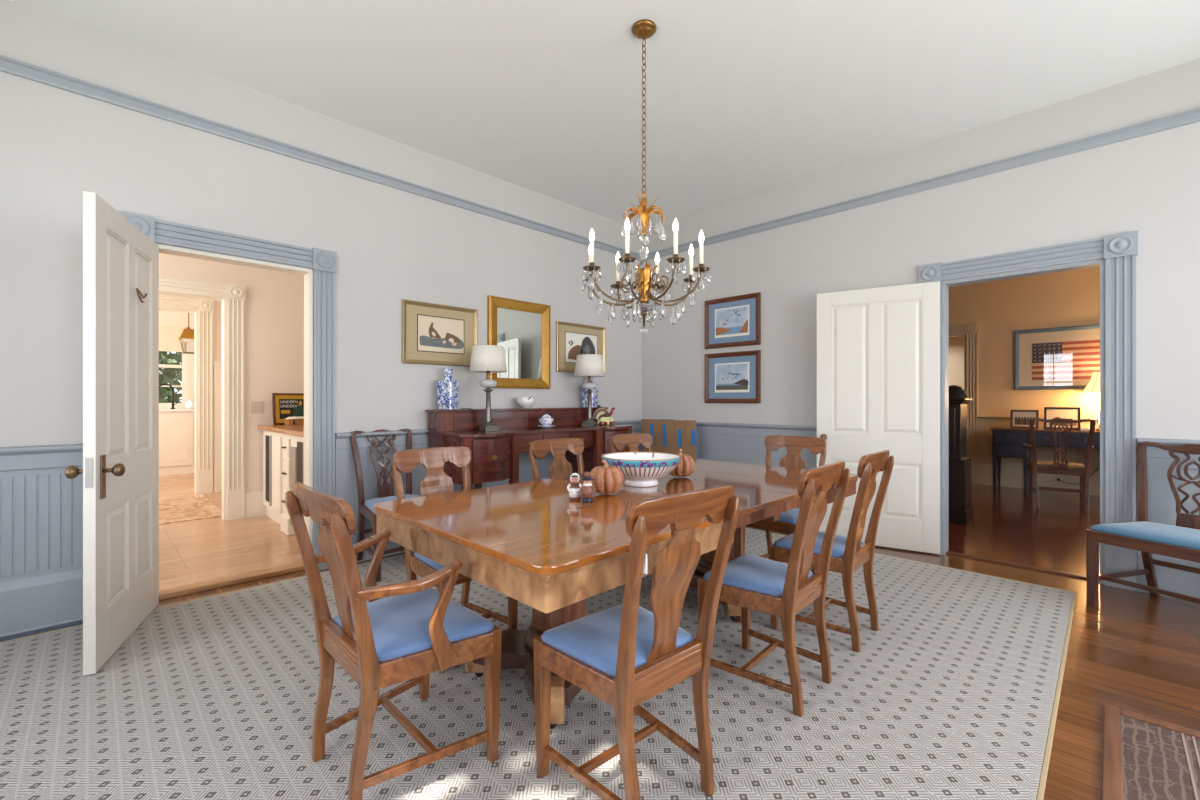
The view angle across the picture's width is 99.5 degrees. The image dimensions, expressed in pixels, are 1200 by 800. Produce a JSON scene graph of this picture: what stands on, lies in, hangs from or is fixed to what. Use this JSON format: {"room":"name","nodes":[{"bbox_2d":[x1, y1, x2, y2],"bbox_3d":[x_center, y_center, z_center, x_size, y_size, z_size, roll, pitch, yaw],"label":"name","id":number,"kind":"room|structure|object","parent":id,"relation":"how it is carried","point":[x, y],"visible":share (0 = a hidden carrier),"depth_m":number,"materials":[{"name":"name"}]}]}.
{"room":"dining room","nodes":[
{"label":"dining room","id":0,"kind":"room"},
{"bbox_2d":[159,310,194,408],"bbox_3d":[-7.536,-0.300,8.059,3.400,3.000,0.140,0,0,-45],"label":"wall","id":1,"kind":"structure","parent":0,"point":[166,318],"depth_m":8.54,"materials":[{"name":"beige paint"}]},
{"bbox_2d":[159,325,184,351],"bbox_3d":[-7.374,-1.010,8.110,1.160,0.420,0.013,0,0,-45],"label":"window shade","id":2,"kind":"object","parent":1,"relation":"attached to","point":[169,336],"depth_m":8.38,"materials":[{"name":"beige fabric"}]},
{"bbox_2d":[159,328,185,405],"bbox_3d":[-7.415,-0.560,8.151,1.200,1.320,0.050,0,0,-45],"label":"window","id":3,"kind":"structure","parent":1,"relation":"in","point":[183,366],"depth_m":8.53,"materials":[{"name":"beige paint"}]},
{"bbox_2d":[159,294,221,492],"bbox_3d":[-5.485,-0.300,6.008,3.400,3.000,0.140,0,0,-45],"label":"wall","id":4,"kind":"structure","parent":0,"point":[217,315],"depth_m":6.48,"materials":[{"name":"beige paint"}]},
{"bbox_2d":[159,295,213,493],"bbox_3d":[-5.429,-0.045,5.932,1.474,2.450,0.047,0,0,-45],"label":"trim","id":5,"kind":"structure","parent":4,"relation":"attached to","point":[205,307],"depth_m":6.39,"materials":[{"name":"beige paint"}]},
{"bbox_2d":[214,361,221,492],"bbox_3d":[-4.561,0.345,6.798,0.975,1.670,0.050,0,0,-45],"label":"trim","id":6,"kind":"structure","parent":4,"relation":"attached to","point":[217,365],"depth_m":6.48,"materials":[{"name":"beige paint"}]},
{"bbox_2d":[159,253,303,492],"bbox_3d":[-4.113,-0.300,4.636,3.400,3.000,0.140,0,0,-45],"label":"wall","id":7,"kind":"structure","parent":0,"point":[274,300],"depth_m":5.19,"materials":[{"name":"beige paint"}]},
{"bbox_2d":[159,275,244,520],"bbox_3d":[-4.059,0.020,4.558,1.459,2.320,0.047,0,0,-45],"label":"trim","id":8,"kind":"structure","parent":7,"relation":"attached to","point":[234,294],"depth_m":5.01,"materials":[{"name":"beige paint"}]},
{"bbox_2d":[245,491,265,517],"bbox_3d":[-3.203,1.055,5.430,0.990,0.250,0.025,0,0,-45],"label":"baseboard","id":9,"kind":"structure","parent":7,"relation":"attached to","point":[254,506],"depth_m":5.13,"materials":[{"name":"beige paint"}]},
{"bbox_2d":[251,401,263,412],"bbox_3d":[-3.480,0.075,5.160,0.110,0.120,0.014,0,0,-45],"label":"light switch","id":10,"kind":"object","parent":7,"relation":"attached to","point":[256,406],"visible":1,"depth_m":5.16,"materials":[{"name":"beige plastic"}]},
{"bbox_2d":[0,0,641,446],"bbox_3d":[-1.564,-0.417,4.117,5.970,3.235,0.120,0,0,-45],"label":"wall","id":11,"kind":"structure","parent":0,"point":[391,245],"depth_m":3.39,"materials":[{"name":"paint"}]},
{"bbox_2d":[0,467,82,581],"bbox_3d":[-3.138,0.645,2.450,1.187,0.570,0.012,0,0,-45],"label":"trim","id":12,"kind":"structure","parent":11,"relation":"attached to","point":[41,510],"depth_m":2.65,"materials":[{"name":"blue paint"}]},
{"bbox_2d":[0,569,82,636],"bbox_3d":[-3.131,1.060,2.443,1.187,0.280,0.032,0,0,-45],"label":"baseboard","id":13,"kind":"structure","parent":11,"relation":"attached to","point":[33,603],"depth_m":2.65,"materials":[{"name":"blue paint"}]},
{"bbox_2d":[0,444,82,471],"bbox_3d":[-3.124,0.300,2.436,1.187,0.124,0.050,0,0,-45],"label":"trim","id":14,"kind":"structure","parent":11,"relation":"attached to","point":[17,458],"depth_m":2.65,"materials":[{"name":"blue paint"}]},
{"bbox_2d":[0,620,82,641],"bbox_3d":[-3.102,1.194,2.414,1.187,0.012,0.046,0,0,-45],"label":"trim","id":15,"kind":"structure","parent":11,"relation":"attached to","point":[79,622],"depth_m":2.62,"materials":[{"name":"paint"}]},
{"bbox_2d":[65,191,158,675],"bbox_3d":[-2.396,0.144,2.570,0.194,2.088,0.842,0,0,-27],"label":"door","id":16,"kind":"structure","parent":11,"relation":"in","point":[120,471],"depth_m":2.41,"materials":[{"name":"white paint"}]},
{"bbox_2d":[118,210,336,569],"bbox_3d":[-2.304,0.068,3.259,1.140,2.265,0.047,0,0,-45],"label":"trim","id":17,"kind":"structure","parent":11,"relation":"attached to","point":[323,263],"depth_m":3.57,"materials":[{"name":"blue paint"}]},
{"bbox_2d":[159,562,304,599],"bbox_3d":[-2.397,1.184,3.351,0.840,0.032,0.105,0,0,-45],"label":"threshold","id":18,"kind":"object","parent":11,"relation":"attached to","point":[241,578],"depth_m":3.30,"materials":[{"name":"brown wood"}]},
{"bbox_2d":[158,244,312,546],"bbox_3d":[-2.363,0.142,3.318,0.842,2.116,0.128,0,0,-45],"label":"trim","id":19,"kind":"structure","parent":11,"relation":"attached to","point":[308,273],"depth_m":3.56,"materials":[{"name":"beige paint"}]},
{"bbox_2d":[0,55,640,260],"bbox_3d":[-1.518,-1.697,4.057,5.750,0.070,0.030,0,0,-45],"label":"trim","id":20,"kind":"structure","parent":11,"relation":"attached to","point":[9,65],"depth_m":3.31,"materials":[{"name":"blue paint"}]},
{"bbox_2d":[350,522,404,561],"bbox_3d":[-0.696,1.060,4.877,3.427,0.280,0.032,0,0,-45],"label":"baseboard","id":21,"kind":"structure","parent":11,"relation":"attached to","point":[366,556],"depth_m":3.82,"materials":[{"name":"blue paint"}]},
{"bbox_2d":[402,299,476,366],"bbox_3d":[-1.325,-0.545,4.254,0.673,0.504,0.022,0,0,-45],"label":"framed print","id":22,"kind":"object","parent":11,"relation":"attached to","point":[432,334],"visible":0.98,"depth_m":4.23,"materials":[{"name":"paper"}]},
{"bbox_2d":[335,420,641,449],"bbox_3d":[-0.690,0.300,4.871,3.427,0.124,0.050,0,0,-45],"label":"trim","id":23,"kind":"structure","parent":11,"relation":"attached to","point":[419,436],"depth_m":3.93,"materials":[{"name":"blue paint"}]},
{"bbox_2d":[335,430,642,524],"bbox_3d":[-0.702,0.644,4.883,3.427,0.572,0.016,0,0,-45],"label":"trim","id":24,"kind":"structure","parent":11,"relation":"attached to","point":[345,474],"depth_m":3.87,"materials":[{"name":"blue paint"}]},
{"bbox_2d":[487,295,549,388],"bbox_3d":[-0.752,-0.524,4.818,0.710,0.831,0.034,0,0,-45],"label":"wall mirror","id":25,"kind":"object","parent":11,"relation":"attached to","point":[522,328],"visible":0.95,"depth_m":4.83,"materials":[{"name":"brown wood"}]},
{"bbox_2d":[497,308,541,378],"bbox_3d":[-0.758,-0.524,4.824,0.520,0.641,0.006,0,0,-45],"label":"mirror glass","id":26,"kind":"object","parent":25,"relation":"attached to","point":[519,330],"depth_m":4.82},
{"bbox_2d":[556,321,605,373],"bbox_3d":[-0.191,-0.545,5.388,0.701,0.511,0.022,0,0,-45],"label":"framed print","id":27,"kind":"object","parent":11,"relation":"attached to","point":[572,339],"visible":0.82,"depth_m":5.32,"materials":[{"name":"gold paper"}]},
{"bbox_2d":[9,0,1199,228],"bbox_3d":[0.469,-2.075,2.084,5.970,0.080,5.870,0,0,-45],"label":"ceiling","id":28,"kind":"structure","parent":0,"point":[745,99],"depth_m":3.14,"materials":[{"name":"paint"}]},
{"bbox_2d":[581,19,711,334],"bbox_3d":[0.240,-1.196,2.780,0.686,1.679,0.686,0,0,-3],"label":"chandelier","id":29,"kind":"object","parent":28,"relation":"hanging from","point":[643,29],"visible":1,"depth_m":2.74,"materials":[{"name":"gold metal"}]},
{"bbox_2d":[156,473,1199,799],"bbox_3d":[-0.238,1.220,7.196,12.700,0.080,15.400,0,0,-45],"label":"floor","id":30,"kind":"structure","parent":0,"point":[1134,651],"depth_m":3.23,"materials":[{"name":"brown wood"}]},
{"bbox_2d":[159,409,194,475],"bbox_3d":[-7.156,0.662,7.912,2.970,1.035,0.595,0,0,-45],"label":"base cabinet","id":31,"kind":"object","parent":30,"relation":"on","point":[176,426],"visible":0.09,"depth_m":8.00,"materials":[{"name":"beige paint"}]},
{"bbox_2d":[159,409,194,411],"bbox_3d":[-7.156,0.163,7.912,2.970,0.035,0.595,0,0,-45],"label":"countertop","id":32,"kind":"structure","parent":31,"relation":"on","point":[160,410],"depth_m":7.96,"materials":[{"name":"white stone"}]},
{"bbox_2d":[159,494,221,523],"bbox_3d":[-4.782,1.176,5.340,1.150,0.008,1.600,0,0,-45],"label":"rug","id":33,"kind":"object","parent":30,"relation":"on","point":[193,507],"visible":0.21,"depth_m":5.44,"materials":[{"name":"beige fabric"}]},
{"bbox_2d":[258,425,303,534],"bbox_3d":[-2.535,0.718,4.823,0.865,0.925,1.772,0,0,-45],"label":"base cabinet","id":34,"kind":"object","parent":30,"relation":"on","point":[283,445],"visible":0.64,"depth_m":4.63,"materials":[{"name":"beige paint"}]},
{"bbox_2d":[258,425,303,436],"bbox_3d":[-2.535,0.275,4.823,0.865,0.039,1.772,0,0,-45],"label":"countertop","id":35,"kind":"structure","parent":34,"relation":"on","point":[297,430],"depth_m":4.63,"materials":[{"name":"brown wood"}]},
{"bbox_2d":[272,393,303,424],"bbox_3d":[-3.212,0.093,5.296,0.052,0.326,0.350,0,0,39],"label":"framed poster","id":36,"kind":"object","parent":35,"relation":"on","point":[285,405],"visible":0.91,"depth_m":5.25,"materials":[{"name":"yellow paper"}]},
{"bbox_2d":[279,399,303,418],"bbox_3d":[-3.208,0.092,5.293,0.019,0.204,0.238,0,0,39],"label":"print","id":37,"kind":"object","parent":36,"relation":"attached to","point":[287,407],"depth_m":5.29,"materials":[{"name":"black"}]},
{"bbox_2d":[285,416,303,424],"bbox_3d":[-3.116,0.212,5.209,0.120,0.084,0.210,0,0,39],"label":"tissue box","id":38,"kind":"object","parent":35,"relation":"on","point":[294,420],"visible":0.78,"depth_m":5.15,"materials":[{"name":"brown wood"}]},
{"bbox_2d":[0,528,1076,799],"bbox_3d":[-0.183,1.196,2.644,5.170,0.006,3.725,0,0,-45],"label":"area rug","id":39,"kind":"object","parent":30,"relation":"on","point":[955,694],"visible":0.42,"depth_m":1.95,"materials":[{"name":"white carpet"}]},
{"bbox_2d":[350,429,421,581],"bbox_3d":[-1.486,0.709,3.699,0.531,0.968,0.584,0,0,-45],"label":"chair","id":40,"kind":"object","parent":39,"relation":"on","point":[386,490],"visible":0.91,"depth_m":3.73,"materials":[{"name":"brown wood"}]},
{"bbox_2d":[285,482,500,799],"bbox_3d":[-0.696,0.730,1.697,0.575,0.925,0.511,0,0,45],"label":"armchair","id":41,"kind":"object","parent":39,"relation":"on","point":[410,631],"visible":1,"depth_m":1.59,"materials":[{"name":"brown wood"}]},
{"bbox_2d":[393,446,517,669],"bbox_3d":[-0.724,0.723,2.539,0.486,0.940,0.436,0,0,43],"label":"dining chair","id":42,"kind":"object","parent":39,"relation":"on","point":[433,459],"visible":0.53,"depth_m":2.61,"materials":[{"name":"brown wood"}]},
{"bbox_2d":[425,407,632,490],"bbox_3d":[-0.506,0.639,4.600,1.960,1.122,0.633,0,0,-45],"label":"sideboard","id":43,"kind":"object","parent":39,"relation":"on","point":[494,454],"visible":0.64,"depth_m":4.20,"materials":[{"name":"brown wood"}]},
{"bbox_2d":[437,368,458,409],"bbox_3d":[-1.250,-0.090,4.177,0.140,0.335,0.140,0,0,16],"label":"porcelain vase","id":44,"kind":"object","parent":43,"relation":"on","point":[447,389],"visible":0.99,"depth_m":4.12,"materials":[{"name":"blue ceramic"}]},
{"bbox_2d":[469,345,506,430],"bbox_3d":[-0.931,-0.104,4.233,0.306,0.718,0.306,0,0,-45],"label":"table lamp","id":45,"kind":"object","parent":43,"relation":"on","point":[487,359],"visible":1,"depth_m":4.15,"materials":[{"name":"grey metal"}]},
{"bbox_2d":[425,407,607,411],"bbox_3d":[-0.668,0.088,4.762,1.960,0.020,0.175,0,0,-45],"label":"shelf","id":46,"kind":"object","parent":43,"relation":"attached to","point":[575,409],"depth_m":4.65,"materials":[{"name":"brown wood"}]},
{"bbox_2d":[516,397,534,407],"bbox_3d":[-0.694,0.025,4.732,0.172,0.104,0.172,0,0,-45],"label":"porcelain bowl","id":47,"kind":"object","parent":43,"relation":"on","point":[523,402],"visible":0.94,"depth_m":4.67,"materials":[{"name":"ceramic"}]},
{"bbox_2d":[426,425,632,437],"bbox_3d":[-0.518,0.268,4.591,1.918,0.025,0.629,0,0,-45],"label":"countertop","id":48,"kind":"structure","parent":43,"relation":"on","point":[516,431],"depth_m":4.26,"materials":[{"name":"brown wood"}]},
{"bbox_2d":[538,412,554,427],"bbox_3d":[-0.489,0.181,4.640,0.164,0.149,0.164,0,0,-45],"label":"sugar bowl","id":49,"kind":"object","parent":43,"relation":"on","point":[546,420],"visible":1,"depth_m":4.60,"materials":[{"name":"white ceramic"}]},
{"bbox_2d":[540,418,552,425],"bbox_3d":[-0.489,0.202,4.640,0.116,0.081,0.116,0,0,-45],"label":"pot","id":50,"kind":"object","parent":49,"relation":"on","point":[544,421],"depth_m":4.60,"materials":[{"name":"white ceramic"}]},
{"bbox_2d":[574,354,604,425],"bbox_3d":[-0.104,-0.104,5.061,0.306,0.718,0.306,0,0,22],"label":"table lamp","id":51,"kind":"object","parent":43,"relation":"on","point":[587,365],"visible":1,"depth_m":4.97,"materials":[{"name":"white fabric"}]},
{"bbox_2d":[582,377,598,406],"bbox_3d":[-0.104,-0.090,5.322,0.140,0.335,0.140,0,0,28],"label":"porcelain vase","id":52,"kind":"object","parent":43,"relation":"on","point":[594,396],"visible":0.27,"depth_m":5.28,"materials":[{"name":"blue ceramic"}]},
{"bbox_2d":[593,407,614,424],"bbox_3d":[0.035,0.165,5.179,0.240,0.182,0.136,0,0,-15],"label":"figurine","id":53,"kind":"object","parent":43,"relation":"on","point":[603,417],"visible":0.99,"depth_m":5.14,"materials":[{"name":"ceramic"}]},
{"bbox_2d":[529,438,624,601],"bbox_3d":[-0.125,0.723,3.152,0.436,0.940,0.486,0,0,-45],"label":"dining chair","id":54,"kind":"object","parent":39,"relation":"on","point":[560,467],"visible":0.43,"depth_m":3.27,"materials":[{"name":"brown wood"}]},
{"bbox_2d":[374,459,857,728],"bbox_3d":[0.284,0.816,2.578,2.383,0.753,1.180,0,0,-45],"label":"dining table","id":55,"kind":"object","parent":39,"relation":"on","point":[545,550],"visible":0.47,"depth_m":1.92,"materials":[{"name":"brown wood"}]},
{"bbox_2d":[567,473,581,499],"bbox_3d":[-0.110,0.382,2.248,0.063,0.116,0.062,0,0,38],"label":"figurine","id":56,"kind":"object","parent":55,"relation":"on","point":[574,487],"visible":0.96,"depth_m":2.24,"materials":[{"name":"white ceramic"}]},
{"bbox_2d":[580,472,595,501],"bbox_3d":[-0.054,0.375,2.200,0.070,0.129,0.063,0,0,-15],"label":"figurine","id":57,"kind":"object","parent":55,"relation":"on","point":[587,490],"visible":1,"depth_m":2.18,"materials":[{"name":"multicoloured ceramic"}]},
{"bbox_2d":[590,459,623,493],"bbox_3d":[0.027,0.355,2.372,0.164,0.156,0.162,0,0,25],"label":"pumpkin","id":58,"kind":"object","parent":55,"relation":"on","point":[608,479],"visible":0.91,"depth_m":2.32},
{"bbox_2d":[601,451,681,486],"bbox_3d":[0.214,0.364,2.650,0.418,0.150,0.418,0,0,-45],"label":"bowl","id":59,"kind":"object","parent":55,"relation":"on","point":[638,468],"visible":0.91,"depth_m":2.53,"materials":[{"name":"white ceramic"}]},
{"bbox_2d":[670,449,694,476],"bbox_3d":[0.459,0.355,2.892,0.164,0.156,0.162,0,0,-24],"label":"pumpkin","id":60,"kind":"object","parent":55,"relation":"on","point":[686,466],"visible":0.77,"depth_m":2.84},
{"bbox_2d":[610,433,652,452],"bbox_3d":[0.391,0.723,3.654,0.436,0.940,0.486,0,0,-45],"label":"dining chair","id":61,"kind":"object","parent":39,"relation":"on","point":[618,442],"visible":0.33,"depth_m":3.79,"materials":[{"name":"brown wood"}]},
{"bbox_2d":[533,485,739,799],"bbox_3d":[0.104,0.723,1.574,0.436,0.940,0.486,0,0,-41],"label":"dining chair","id":62,"kind":"object","parent":39,"relation":"on","point":[624,655],"visible":1,"depth_m":1.48,"materials":[{"name":"brown wood"}]},
{"bbox_2d":[697,461,849,716],"bbox_3d":[0.735,0.723,2.152,0.486,0.940,0.436,0,0,43],"label":"dining chair","id":63,"kind":"object","parent":39,"relation":"on","point":[753,582],"visible":0.96,"depth_m":2.05,"materials":[{"name":"brown wood"}]},
{"bbox_2d":[745,435,826,574],"bbox_3d":[1.218,0.723,3.420,0.436,0.940,0.486,0,0,45],"label":"dining chair","id":64,"kind":"object","parent":39,"relation":"on","point":[794,445],"visible":0.42,"depth_m":3.50,"materials":[{"name":"brown wood"}]},
{"bbox_2d":[769,450,893,651],"bbox_3d":[1.202,0.723,2.640,0.486,0.940,0.436,0,0,43],"label":"dining chair","id":65,"kind":"object","parent":39,"relation":"on","point":[849,553],"visible":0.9,"depth_m":2.53,"materials":[{"name":"brown wood"}]},
{"bbox_2d":[641,419,698,458],"bbox_3d":[0.770,0.706,5.558,0.115,0.990,0.732,0,0,-45],"label":"cardboard box","id":66,"kind":"object","parent":30,"relation":"on","point":[668,436],"visible":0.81,"depth_m":5.49,"materials":[{"name":"brown cardboard"}]},
{"bbox_2d":[949,398,973,524],"bbox_3d":[3.466,0.593,5.189,0.380,1.215,0.518,0,0,-45],"label":"cabinet","id":67,"kind":"object","parent":30,"relation":"on","point":[961,511],"visible":0.41,"depth_m":4.96,"materials":[{"name":"brown wood"}]},
{"bbox_2d":[949,385,968,397],"bbox_3d":[3.538,-0.083,5.089,0.260,0.134,0.260,0,0,-45],"label":"ribbed dome","id":68,"kind":"object","parent":67,"relation":"on","point":[955,391],"visible":0.58,"depth_m":5.00,"materials":[{"name":"black metal"}]},
{"bbox_2d":[990,427,1099,493],"bbox_3d":[5.885,0.787,6.390,0.490,0.826,1.500,0,0,-45],"label":"writing desk","id":69,"kind":"object","parent":30,"relation":"on","point":[1006,441],"visible":0.46,"depth_m":6.52,"materials":[{"name":"brown wood"}]},
{"bbox_2d":[1010,410,1038,428],"bbox_3d":[5.607,0.253,6.713,0.285,0.243,0.058,0,0,45],"label":"framed photo","id":70,"kind":"object","parent":69,"relation":"on","point":[1019,418],"visible":0.91,"depth_m":6.72,"materials":[{"name":"brown wood"}]},
{"bbox_2d":[1013,412,1035,426],"bbox_3d":[5.604,0.253,6.710,0.237,0.197,0.003,0,-10,45],"label":"print","id":71,"kind":"object","parent":70,"relation":"attached to","point":[1019,418],"depth_m":6.72},
{"bbox_2d":[1044,407,1080,429],"bbox_3d":[5.910,0.234,6.500,0.345,0.283,0.064,0,0,45],"label":"framed photo","id":72,"kind":"object","parent":69,"relation":"on","point":[1071,413],"visible":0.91,"depth_m":6.50,"materials":[{"name":"brown wood"}]},
{"bbox_2d":[1081,372,1099,430],"bbox_3d":[6.168,0.016,6.206,0.416,0.716,0.416,0,0,-45],"label":"desk lamp","id":73,"kind":"object","parent":69,"relation":"on","point":[1093,386],"visible":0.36,"depth_m":6.20,"materials":[{"name":"fabric"}]},
{"bbox_2d":[1021,418,1094,512],"bbox_3d":[5.183,0.700,5.743,0.642,1.000,0.584,0,0,37],"label":"desk chair","id":74,"kind":"object","parent":30,"relation":"on","point":[1034,466],"visible":1,"depth_m":5.60,"materials":[{"name":"brown wood"}]},
{"bbox_2d":[1086,441,1199,606],"bbox_3d":[3.221,0.728,2.847,0.584,0.945,0.545,0,0,-23],"label":"chair","id":75,"kind":"object","parent":30,"relation":"on","point":[1181,540],"visible":1,"depth_m":2.94,"materials":[{"name":"brown wood"}]},
{"bbox_2d":[1102,703,1199,799],"bbox_3d":[1.865,1.192,1.182,1.290,0.016,0.990,0,0,-45],"label":"door mat","id":76,"kind":"object","parent":30,"relation":"on","point":[1145,757],"visible":1,"depth_m":1.68,"materials":[{"name":"brown fabric"}]},
{"bbox_2d":[642,59,1199,523],"bbox_3d":[2.579,-0.417,4.110,0.120,3.235,5.750,0,0,-45],"label":"wall","id":77,"kind":"structure","parent":0,"point":[1149,184],"depth_m":3.85,"materials":[{"name":"paint"}]},
{"bbox_2d":[705,350,760,402],"bbox_3d":[1.353,-0.231,5.232,0.636,0.523,0.026,0,0,45],"label":"framed print","id":78,"kind":"object","parent":77,"relation":"attached to","point":[730,377],"visible":1,"depth_m":5.22,"materials":[{"name":"blue paper"}]},
{"bbox_2d":[705,292,760,348],"bbox_3d":[1.353,-0.805,5.232,0.636,0.514,0.026,0,0,45],"label":"framed print","id":79,"kind":"object","parent":77,"relation":"attached to","point":[734,321],"visible":1,"depth_m":5.22,"materials":[{"name":"blue paper"}]},
{"bbox_2d":[696,422,816,436],"bbox_3d":[1.528,0.300,5.041,0.050,0.124,2.847,0,0,-45],"label":"trim","id":80,"kind":"structure","parent":77,"relation":"attached to","point":[763,430],"depth_m":5.03,"materials":[{"name":"blue paint"}]},
{"bbox_2d":[697,433,816,468],"bbox_3d":[1.540,0.644,5.053,0.016,0.572,2.847,0,0,-45],"label":"trim","id":81,"kind":"structure","parent":77,"relation":"attached to","point":[719,447],"depth_m":5.16,"materials":[{"name":"blue paint"}]},
{"bbox_2d":[817,281,941,553],"bbox_3d":[2.242,0.137,4.133,0.898,2.103,0.130,0,0,31],"label":"door","id":82,"kind":"structure","parent":77,"relation":"in","point":[878,349],"depth_m":4.10,"materials":[{"name":"white paint"}]},
{"bbox_2d":[647,108,1199,259],"bbox_3d":[2.502,-1.697,4.081,0.030,0.070,5.620,0,0,-45],"label":"trim","id":83,"kind":"structure","parent":77,"relation":"attached to","point":[1191,116],"depth_m":3.79,"materials":[{"name":"blue paint"}]},
{"bbox_2d":[946,551,1099,581],"bbox_3d":[3.020,1.193,3.677,0.070,0.014,0.895,0,0,-45],"label":"threshold","id":84,"kind":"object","parent":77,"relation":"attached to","point":[1009,563],"depth_m":3.66,"materials":[{"name":"brown wood"}]},
{"bbox_2d":[942,260,1104,583],"bbox_3d":[3.016,0.142,3.673,0.128,2.116,0.897,0,0,-45],"label":"trim","id":85,"kind":"structure","parent":77,"relation":"attached to","point":[1099,263],"depth_m":3.74,"materials":[{"name":"blue paint"}]},
{"bbox_2d":[919,230,1137,590],"bbox_3d":[2.957,0.068,3.614,0.047,2.265,1.195,0,0,-45],"label":"trim","id":86,"kind":"structure","parent":77,"relation":"attached to","point":[1119,250],"depth_m":3.27,"materials":[{"name":"blue paint"}]},
{"bbox_2d":[1137,458,1199,525],"bbox_3d":[3.941,0.644,2.652,0.016,0.572,1.562,0,0,-45],"label":"wainscoting","id":87,"kind":"structure","parent":77,"relation":"attached to","point":[1161,500],"depth_m":3.12,"materials":[{"name":"blue paint"}]},
{"bbox_2d":[1137,550,1199,598],"bbox_3d":[3.936,1.060,2.646,0.032,0.280,1.562,0,0,-45],"label":"baseboard","id":88,"kind":"structure","parent":77,"relation":"attached to","point":[1169,579],"depth_m":3.09,"materials":[{"name":"blue paint"}]},
{"bbox_2d":[1137,438,1199,459],"bbox_3d":[3.929,0.300,2.640,0.050,0.124,1.562,0,0,-45],"label":"trim","id":89,"kind":"structure","parent":77,"relation":"attached to","point":[1152,452],"depth_m":3.11,"materials":[{"name":"blue paint"}]},
{"bbox_2d":[949,336,963,389],"bbox_3d":[6.285,-0.300,9.547,0.150,3.000,2.700,0,0,-45],"label":"wall","id":90,"kind":"structure","parent":0,"point":[956,344],"depth_m":9.24,"materials":[{"name":"beige paint"}]},
{"bbox_2d":[949,267,1099,417],"bbox_3d":[5.921,-0.300,6.850,0.120,3.000,6.200,0,0,-45],"label":"wall","id":91,"kind":"structure","parent":0,"point":[1001,308],"depth_m":6.96,"materials":[{"name":"beige paint"}]},
{"bbox_2d":[949,334,965,391],"bbox_3d":[5.058,0.119,7.712,0.124,2.161,0.842,0,0,-45],"label":"trim","id":92,"kind":"structure","parent":91,"relation":"attached to","point":[956,335],"depth_m":7.38,"materials":[{"name":"beige wood"}]},
{"bbox_2d":[949,322,978,483],"bbox_3d":[4.999,0.045,7.653,0.047,2.310,1.134,0,0,-45],"label":"trim","id":93,"kind":"structure","parent":91,"relation":"attached to","point":[971,330],"depth_m":7.31,"materials":[{"name":"beige wood"}]},
{"bbox_2d":[978,416,1098,422],"bbox_3d":[6.691,0.262,5.962,0.045,0.067,3.655,0,0,-45],"label":"trim","id":94,"kind":"structure","parent":91,"relation":"attached to","point":[980,418],"depth_m":7.07,"materials":[{"name":"beige wood"}]},
{"bbox_2d":[978,461,1099,495],"bbox_3d":[6.697,1.035,5.968,0.028,0.330,3.655,0,0,-45],"label":"trim","id":95,"kind":"structure","parent":91,"relation":"attached to","point":[1012,474],"depth_m":6.92,"materials":[{"name":"wood"}]},
{"bbox_2d":[978,421,1099,468],"bbox_3d":[6.696,0.583,5.967,0.009,0.575,3.655,0,0,-45],"label":"trim","id":96,"kind":"structure","parent":91,"relation":"attached to","point":[982,425],"depth_m":7.05,"materials":[{"name":"wood"}]},
{"bbox_2d":[1014,324,1099,389],"bbox_3d":[6.153,-0.543,6.510,1.310,0.815,0.030,0,0,45],"label":"framed picture","id":97,"kind":"object","parent":91,"relation":"attached to","point":[1059,358],"visible":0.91,"depth_m":6.67,"materials":[{"name":"multicoloured fabric"}]},
{"bbox_3d":[-5.761,-1.790,6.284,3.600,0.080,8.880,0,0,-45],"label":"ceiling","id":98,"kind":"structure","parent":0,"visible":0},
{"bbox_2d":[179,313,194,353],"bbox_3d":[-5.984,-1.212,7.391,0.210,1.074,0.210,0,0,-45],"label":"hanging lantern","id":99,"kind":"object","parent":98,"relation":"hanging from","point":[187,337],"visible":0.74,"depth_m":7.34,"materials":[{"name":"gold metal"}]},
{"label":"outside","id":100,"kind":"structure","parent":0,"visible":0},
{"bbox_3d":[0.504,1.650,6.100,80.000,0.100,80.000,0,0,-45],"label":"ground","id":101,"kind":"structure","parent":100,"visible":0},
{"bbox_2d":[159,351,181,402],"bbox_3d":[-11.574,-0.681,11.695,4.917,4.601,4.868,0,0,-45],"label":"leafy tree","id":102,"kind":"object","parent":101,"relation":"on","point":[171,376],"visible":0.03,"depth_m":11.86,"materials":[{"name":"green plant"}]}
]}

